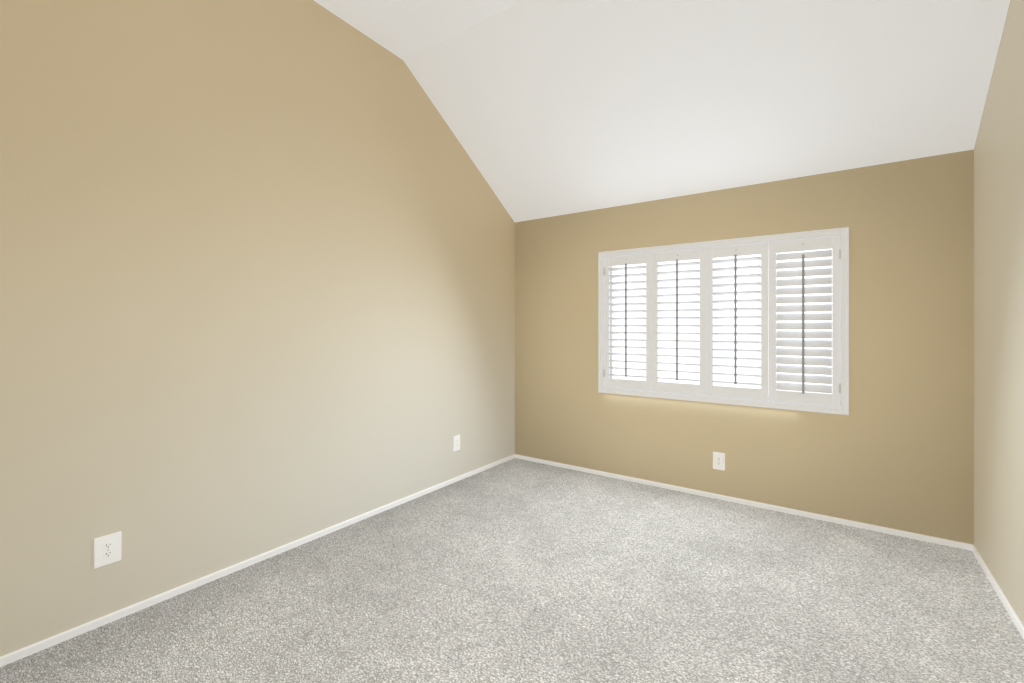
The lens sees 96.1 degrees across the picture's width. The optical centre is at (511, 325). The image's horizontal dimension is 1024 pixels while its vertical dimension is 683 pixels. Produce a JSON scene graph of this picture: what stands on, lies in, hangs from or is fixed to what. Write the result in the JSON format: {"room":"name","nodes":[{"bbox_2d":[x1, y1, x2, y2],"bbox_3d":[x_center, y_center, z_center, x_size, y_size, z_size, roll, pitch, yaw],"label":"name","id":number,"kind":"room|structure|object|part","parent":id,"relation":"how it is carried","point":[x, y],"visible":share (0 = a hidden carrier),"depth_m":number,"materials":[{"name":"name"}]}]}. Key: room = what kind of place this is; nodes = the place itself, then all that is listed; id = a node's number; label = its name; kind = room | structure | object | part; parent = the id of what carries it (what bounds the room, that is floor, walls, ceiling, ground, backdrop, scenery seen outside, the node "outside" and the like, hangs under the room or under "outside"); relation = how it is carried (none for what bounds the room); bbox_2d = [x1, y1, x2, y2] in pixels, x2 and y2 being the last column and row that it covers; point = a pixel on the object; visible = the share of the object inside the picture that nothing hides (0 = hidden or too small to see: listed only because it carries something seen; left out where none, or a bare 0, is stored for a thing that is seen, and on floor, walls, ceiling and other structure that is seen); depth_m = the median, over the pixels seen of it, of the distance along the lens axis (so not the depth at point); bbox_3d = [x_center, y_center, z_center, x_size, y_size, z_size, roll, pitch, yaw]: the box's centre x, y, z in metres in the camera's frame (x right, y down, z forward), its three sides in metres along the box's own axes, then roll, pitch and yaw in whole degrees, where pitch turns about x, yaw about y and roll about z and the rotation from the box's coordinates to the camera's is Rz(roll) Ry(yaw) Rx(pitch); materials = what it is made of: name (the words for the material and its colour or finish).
{"room":"empty bedroom","nodes":[
{"label":"empty bedroom","id":0,"kind":"room"},
{"bbox_2d":[0,0,514,656],"bbox_3d":[-1.341,-0.464,2.994,0.160,3.662,4.820,0,0,35],"label":"wall","id":1,"kind":"structure","parent":0,"point":[256,276],"depth_m":2.50,"materials":[{"name":"beige paint"}]},
{"bbox_2d":[94,531,120,568],"bbox_3d":[-1.860,1.031,2.120,0.009,0.136,0.098,0,0,35],"label":"electrical outlet","id":2,"kind":"object","parent":1,"relation":"attached to","point":[107,549],"visible":1,"depth_m":2.12,"materials":[{"name":"white plastic"}]},
{"bbox_2d":[0,454,514,666],"bbox_3d":[-1.272,1.349,2.945,0.011,0.036,4.500,0,0,35],"label":"baseboard","id":3,"kind":"structure","parent":1,"relation":"attached to","point":[11,657],"depth_m":2.43,"materials":[{"name":"white paint"}]},
{"bbox_2d":[453,435,459,450],"bbox_3d":[-0.485,1.031,4.051,0.009,0.134,0.084,0,0,35],"label":"electrical outlet","id":4,"kind":"object","parent":1,"relation":"attached to","point":[456,442],"visible":1,"depth_m":4.04,"materials":[{"name":"white plastic"}]},
{"bbox_2d":[0,458,1023,682],"bbox_3d":[0.113,1.417,1.958,3.732,0.100,4.820,0,0,35],"label":"floor","id":5,"kind":"structure","parent":0,"point":[515,570],"depth_m":2.25,"materials":[{"name":"grey carpet"}]},
{"bbox_2d":[313,0,1009,221],"bbox_3d":[0.113,-1.652,1.958,3.732,1.366,4.820,0,0,35],"label":"ceiling","id":6,"kind":"structure","parent":0,"point":[547,108],"depth_m":3.04,"materials":[{"name":"white paint"}]},
{"bbox_2d":[515,149,973,544],"bbox_3d":[1.465,0.097,3.856,3.412,2.540,0.160,0,0,35],"label":"wall","id":7,"kind":"structure","parent":0,"point":[894,449],"depth_m":3.25,"materials":[{"name":"beige paint"}]},
{"bbox_2d":[713,452,724,470],"bbox_3d":[1.632,1.067,3.633,0.090,0.136,0.009,0,0,35],"label":"electrical outlet","id":8,"kind":"object","parent":7,"relation":"attached to","point":[718,461],"visible":1,"depth_m":3.63,"materials":[{"name":"white plastic"}]},
{"bbox_2d":[598,227,848,414],"bbox_3d":[1.587,-0.032,3.736,1.850,1.282,0.175,0,0,35],"label":"window shutters","id":9,"kind":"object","parent":7,"relation":"in","point":[770,393],"depth_m":3.52,"materials":[{"name":"white wood"}]},
{"bbox_3d":[1.019,-0.032,4.079,0.441,1.186,0.075,0,0,35],"label":"shutter panel","id":10,"kind":"part","parent":9,"relation":"part of","materials":[{"name":"white wood"}]},
{"bbox_3d":[1.379,-0.032,3.823,0.437,1.186,0.076,0,0,35],"label":"shutter panel","id":11,"kind":"part","parent":9,"relation":"part of","materials":[{"name":"white wood"}]},
{"bbox_3d":[1.737,-0.032,3.568,0.437,1.186,0.075,0,0,35],"label":"shutter panel","id":12,"kind":"part","parent":9,"relation":"part of","materials":[{"name":"white wood"}]},
{"bbox_3d":[2.098,-0.032,3.312,0.441,1.186,0.051,0,0,35],"label":"shutter panel","id":13,"kind":"part","parent":9,"relation":"part of","materials":[{"name":"white wood"}]},
{"bbox_2d":[515,454,971,550],"bbox_3d":[1.415,1.349,3.786,3.390,0.036,0.011,0,0,35],"label":"baseboard","id":14,"kind":"structure","parent":7,"relation":"attached to","point":[936,540],"depth_m":3.41,"materials":[{"name":"white paint"}]},
{"bbox_2d":[974,0,1023,625],"bbox_3d":[1.568,-0.464,0.922,0.160,3.662,4.820,0,0,35],"label":"wall","id":15,"kind":"structure","parent":0,"point":[999,345],"depth_m":2.32,"materials":[{"name":"beige paint"}]},
{"bbox_2d":[972,544,1023,638],"bbox_3d":[1.498,1.349,0.972,0.011,0.036,4.500,0,0,35],"label":"baseboard","id":16,"kind":"structure","parent":15,"relation":"attached to","point":[1006,604],"depth_m":2.31,"materials":[{"name":"white paint"}]},
{"label":"outside","id":17,"kind":"structure","parent":0,"visible":0},
{"bbox_2d":[613,249,831,393],"bbox_3d":[3.296,-0.383,6.351,8.500,6.500,0.050,0,0,35],"label":"sky","id":18,"kind":"structure","parent":17,"point":[692,337],"depth_m":6.74,"materials":[{"name":"white"}]}
]}

